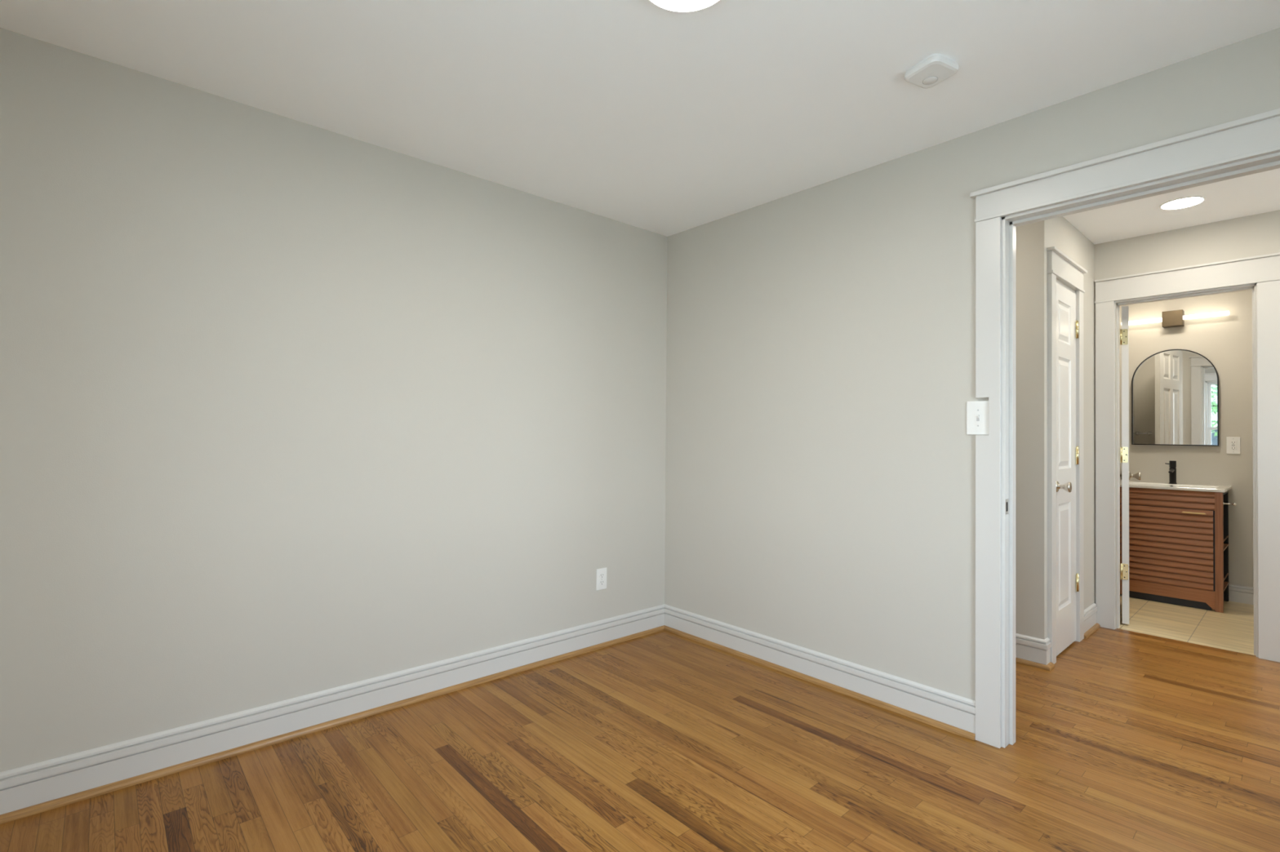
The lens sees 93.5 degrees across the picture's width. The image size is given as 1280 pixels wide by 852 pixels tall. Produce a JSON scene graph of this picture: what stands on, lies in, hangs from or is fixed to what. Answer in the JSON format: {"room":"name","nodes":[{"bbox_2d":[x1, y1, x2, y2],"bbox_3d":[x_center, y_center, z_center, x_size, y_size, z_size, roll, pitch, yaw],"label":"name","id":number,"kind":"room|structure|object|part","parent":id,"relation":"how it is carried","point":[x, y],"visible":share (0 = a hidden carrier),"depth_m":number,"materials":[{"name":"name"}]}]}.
{"room":"empty bedroom","nodes":[
{"label":"empty bedroom","id":0,"kind":"room"},
{"bbox_2d":[0,27,667,772],"bbox_3d":[-1.025,-0.005,2.744,3.070,2.549,0.120,1,-1,-42],"label":"wall","id":1,"kind":"structure","parent":0,"point":[290,408],"depth_m":2.32,"materials":[{"name":"paint"}]},
{"bbox_2d":[0,604,664,825],"bbox_3d":[-0.940,1.148,2.712,2.950,0.145,0.032,1,-1,-42],"label":"baseboard","id":2,"kind":"structure","parent":1,"relation":"attached to","point":[33,789],"depth_m":2.31,"materials":[{"name":"white paint"}]},
{"bbox_2d":[595,567,606,591],"bbox_3d":[-0.215,0.859,3.376,0.073,0.119,0.008,1,-1,-42],"label":"electrical outlet","id":3,"kind":"object","parent":1,"relation":"attached to","point":[601,574],"visible":1,"depth_m":3.37,"materials":[{"name":"white plastic"}]},
{"bbox_2d":[599,579,604,585],"bbox_3d":[-0.214,0.878,3.374,0.034,0.029,0.004,1,-1,-42],"label":"receptacle","id":4,"kind":"object","parent":3,"relation":"attached to","point":[601,581],"depth_m":3.37,"materials":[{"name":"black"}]},
{"bbox_2d":[599,573,604,578],"bbox_3d":[-0.213,0.840,3.374,0.034,0.029,0.004,1,-1,-42],"label":"receptacle","id":5,"kind":"object","parent":3,"relation":"attached to","point":[602,575],"depth_m":3.37,"materials":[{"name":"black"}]},
{"bbox_2d":[0,626,1279,851],"bbox_3d":[1.252,1.228,1.874,5.104,0.001,4.240,1,-1,-42],"label":"floor","id":6,"kind":"structure","parent":0,"point":[662,741],"depth_m":2.12,"materials":[{"name":"brown wood"}]},
{"bbox_2d":[0,0,1279,244],"bbox_3d":[1.804,-1.237,2.393,6.790,0.113,4.420,1,-1,-42],"label":"ceiling","id":7,"kind":"structure","parent":0,"point":[643,114],"depth_m":2.05,"materials":[{"name":"white paint"}]},
{"bbox_2d":[649,0,719,12],"bbox_3d":[0.123,-1.193,1.593,0.254,0.023,0.254,1,-1,-42],"label":"recessed light","id":8,"kind":"object","parent":7,"relation":"in","point":[682,6],"visible":1,"depth_m":1.69,"materials":[{"name":"white plastic"}]},
{"bbox_2d":[904,53,959,88],"bbox_3d":[0.968,-1.176,2.000,0.131,0.032,0.131,1,-1,-28],"label":"smoke detector","id":9,"kind":"object","parent":7,"relation":"attached to","point":[935,68],"visible":1,"depth_m":1.98,"materials":[{"name":"white plastic"}]},
{"bbox_2d":[1159,195,1205,209],"bbox_3d":[2.848,-1.171,3.160,0.180,0.006,0.180,1,-1,-42],"label":"recessed light","id":10,"kind":"object","parent":7,"relation":"in","point":[1185,202],"visible":1,"depth_m":3.15,"materials":[{"name":"white plastic"}]},
{"bbox_2d":[664,27,1279,701],"bbox_3d":[1.253,0.012,2.585,0.120,2.549,3.390,1,-1,-42],"label":"wall","id":11,"kind":"structure","parent":0,"point":[820,455],"depth_m":2.77,"materials":[{"name":"paint"}]},
{"bbox_2d":[664,604,975,741],"bbox_3d":[0.730,1.166,3.032,0.032,0.145,1.778,1,-1,-42],"label":"baseboard","id":12,"kind":"structure","parent":11,"relation":"attached to","point":[948,712],"depth_m":2.82,"materials":[{"name":"white paint"}]},
{"bbox_2d":[966,400,988,435],"bbox_3d":[1.340,-0.032,2.386,0.016,0.134,0.087,1,-1,-42],"label":"light switch","id":13,"kind":"object","parent":11,"relation":"attached to","point":[977,412],"visible":1,"depth_m":2.39,"materials":[{"name":"white plastic"}]},
{"bbox_2d":[969,107,1279,748],"bbox_3d":[1.711,0.151,2.044,0.155,2.165,1.049,1,-1,-42],"label":"door frame","id":14,"kind":"structure","parent":11,"relation":"attached to","point":[1256,135],"depth_m":2.32,"materials":[{"name":"white paint"}]},
{"bbox_3d":[1.421,0.313,2.330,0.033,0.059,0.001,1,-1,-42],"label":"strike plate","id":15,"kind":"part","parent":14,"relation":"part of","materials":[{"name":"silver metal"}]},
{"bbox_2d":[1015,216,1094,639],"bbox_3d":[2.092,0.031,3.947,1.075,2.562,1.235,1,-1,-42],"label":"wall","id":16,"kind":"structure","parent":0,"point":[1033,239],"depth_m":3.20,"materials":[{"name":"paint"}]},
{"bbox_2d":[1015,633,1054,671],"bbox_3d":[1.700,1.181,3.569,0.085,0.145,1.267,1,-1,-42],"label":"baseboard","id":17,"kind":"structure","parent":16,"relation":"attached to","point":[1031,651],"depth_m":3.14,"materials":[{"name":"white paint"}]},
{"bbox_3d":[1.699,1.243,3.568,0.085,0.021,1.267,1,-1,-42],"label":"shoe moulding","id":18,"kind":"part","parent":17,"relation":"part of","materials":[{"name":"brown wood"}]},
{"bbox_2d":[1046,246,1087,664],"bbox_3d":[2.398,0.162,3.367,0.686,2.190,0.036,1,-1,-42],"label":"door frame","id":19,"kind":"structure","parent":16,"relation":"attached to","point":[1060,267],"depth_m":3.24,"materials":[{"name":"white paint"}]},
{"bbox_2d":[1056,283,1079,656],"bbox_3d":[2.399,0.234,3.366,0.477,2.022,0.100,1,-1,-42],"label":"door","id":20,"kind":"structure","parent":16,"relation":"in","point":[1067,326],"depth_m":3.38,"materials":[{"name":"white paint"}]},
{"bbox_3d":[2.275,0.327,3.231,0.062,0.062,0.066,1,-1,-42],"label":"knob","id":21,"kind":"part","parent":20,"relation":"part of","materials":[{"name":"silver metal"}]},
{"bbox_2d":[1084,603,1100,639],"bbox_3d":[2.761,1.191,3.688,0.342,0.145,0.032,1,-1,-42],"label":"baseboard","id":22,"kind":"structure","parent":16,"relation":"attached to","point":[1091,626],"depth_m":3.69,"materials":[{"name":"white paint"}]},
{"bbox_3d":[2.765,1.253,3.683,0.342,0.021,0.019,1,-1,-42],"label":"shoe moulding","id":23,"kind":"part","parent":22,"relation":"part of","materials":[{"name":"brown wood"}]},
{"bbox_2d":[1119,289,1253,587],"bbox_3d":[4.399,0.057,4.466,0.120,2.562,1.670,1,-1,-42],"label":"wall","id":24,"kind":"structure","parent":0,"point":[1226,341],"depth_m":4.47,"materials":[{"name":"paint"}]},
{"bbox_2d":[1131,349,1218,446],"bbox_3d":[4.130,-0.222,4.657,0.021,0.744,0.505,1,-1,-42],"label":"arched mirror","id":25,"kind":"object","parent":24,"relation":"attached to","point":[1175,393],"visible":1,"depth_m":4.65,"materials":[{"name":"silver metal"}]},
{"bbox_2d":[1128,309,1229,328],"bbox_3d":[4.118,-0.828,4.649,0.082,0.118,0.625,1,-1,-42],"label":"vanity light","id":26,"kind":"object","parent":24,"relation":"attached to","point":[1175,318],"visible":0.84,"depth_m":4.62,"materials":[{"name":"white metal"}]},
{"bbox_2d":[1226,436,1240,453],"bbox_3d":[4.355,0.142,4.416,0.009,0.125,0.073,1,-1,-42],"label":"electrical outlet","id":27,"kind":"object","parent":24,"relation":"attached to","point":[1233,444],"visible":1,"depth_m":4.41,"materials":[{"name":"white plastic"}]},
{"bbox_2d":[1230,440,1236,449],"bbox_3d":[4.354,0.142,4.415,0.004,0.067,0.034,1,-1,-42],"label":"receptacle","id":28,"kind":"object","parent":27,"relation":"attached to","point":[1233,443],"depth_m":4.41,"materials":[{"name":"white plastic"}]},
{"bbox_2d":[1228,584,1253,604],"bbox_3d":[4.414,1.224,4.320,0.018,0.124,1.440,1,-1,-42],"label":"baseboard","id":29,"kind":"structure","parent":24,"relation":"attached to","point":[1237,593],"depth_m":4.37,"materials":[{"name":"white paint"}]},
{"bbox_2d":[1094,209,1279,629],"bbox_3d":[3.698,0.032,3.037,0.110,2.562,2.870,1,-1,-42],"label":"wall","id":30,"kind":"structure","parent":0,"point":[1258,234],"depth_m":3.56,"materials":[{"name":"paint"}]},
{"bbox_2d":[1120,306,1141,624],"bbox_3d":[3.271,0.250,4.053,0.166,2.022,0.630,0,-1,39],"label":"door","id":31,"kind":"structure","parent":30,"relation":"in","point":[1125,475],"depth_m":3.83,"materials":[{"name":"white paint"}]},
{"bbox_3d":[3.466,0.349,4.215,0.066,0.062,0.062,0,-1,39],"label":"knob","id":32,"kind":"part","parent":31,"relation":"part of","materials":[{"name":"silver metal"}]},
{"bbox_2d":[1093,252,1279,662],"bbox_3d":[3.213,0.168,3.556,0.141,2.196,0.830,1,-1,-42],"label":"door frame","id":33,"kind":"structure","parent":30,"relation":"attached to","point":[1264,270],"depth_m":3.37,"materials":[{"name":"white paint"}]},
{"bbox_2d":[1118,594,1256,656],"bbox_3d":[3.856,1.300,3.908,1.496,0.051,1.670,1,-1,-42],"label":"floor","id":34,"kind":"structure","parent":0,"point":[1233,629],"depth_m":3.87,"materials":[{"name":"beige tile"}]},
{"bbox_2d":[1120,480,1231,613],"bbox_3d":[3.952,0.861,4.489,0.488,0.843,0.629,1,-1,-42],"label":"bathroom vanity","id":35,"kind":"object","parent":34,"relation":"on","point":[1179,532],"visible":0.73,"depth_m":4.31,"materials":[{"name":"brown wood"}]},
{"bbox_3d":[3.789,0.866,4.345,0.020,0.555,0.510,1,-1,-42],"label":"cabinet door","id":36,"kind":"part","parent":35,"relation":"part of","materials":[{"name":"brown wood"}]},
{"bbox_3d":[3.796,0.523,4.352,0.020,0.128,0.525,1,-1,-42],"label":"panel","id":37,"kind":"part","parent":35,"relation":"part of","materials":[{"name":"brown wood"}]},
{"bbox_3d":[3.794,1.206,4.346,0.022,0.126,0.525,1,-1,-42],"label":"rail","id":38,"kind":"part","parent":35,"relation":"part of","materials":[{"name":"brown wood"}]},
{"bbox_2d":[1164,460,1177,484],"bbox_3d":[4.030,0.353,4.577,0.152,0.176,0.070,1,-1,-42],"label":"faucet","id":39,"kind":"object","parent":35,"relation":"on","point":[1172,464],"visible":1,"depth_m":4.59,"materials":[{"name":"black metal"}]},
{"bbox_3d":[4.025,0.339,4.558,0.118,0.032,0.026,1,-1,-42],"label":"spout","id":40,"kind":"part","parent":39,"relation":"part of","materials":[{"name":"black metal"}]},
{"bbox_2d":[1120,480,1231,493],"bbox_3d":[3.956,0.484,4.495,0.486,0.090,0.629,1,-1,-42],"label":"sink","id":41,"kind":"object","parent":35,"relation":"in","point":[1134,486],"depth_m":4.40,"materials":[{"name":"white ceramic"}]},
{"bbox_3d":[3.883,0.610,4.219,0.017,0.009,0.127,1,-1,-42],"label":"handle","id":42,"kind":"part","parent":35,"relation":"part of","materials":[{"name":"gold metal"}]},
{"bbox_3d":[3.986,0.868,4.141,0.035,0.820,0.040,1,-1,-42],"label":"leg","id":43,"kind":"part","parent":35,"relation":"part of","materials":[{"name":"brown wood"}]},
{"bbox_2d":[1223,543,1228,551],"bbox_3d":[4.145,0.866,4.307,0.424,0.010,0.073,1,-1,-42],"label":"shelf","id":44,"kind":"object","parent":35,"relation":"attached to","point":[1225,545],"depth_m":4.34,"materials":[{"name":"brown wood"}]},
{"bbox_3d":[4.307,0.874,4.423,0.035,0.820,0.026,1,-1,-42],"label":"leg","id":45,"kind":"part","parent":35,"relation":"part of","materials":[{"name":"black"}]},
{"bbox_2d":[1223,581,1229,591],"bbox_3d":[4.143,1.143,4.304,0.424,0.010,0.073,1,-1,-42],"label":"shelf","id":46,"kind":"object","parent":35,"relation":"attached to","point":[1225,583],"depth_m":4.34,"materials":[{"name":"brown wood"}]},
{"bbox_2d":[1222,502,1236,506],"bbox_3d":[4.021,0.532,4.102,0.021,0.021,0.067,1,-1,-42],"label":"toilet paper holder","id":47,"kind":"object","parent":35,"relation":"attached to","point":[1233,504],"visible":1,"depth_m":4.09,"materials":[{"name":"silver metal"}]}
]}

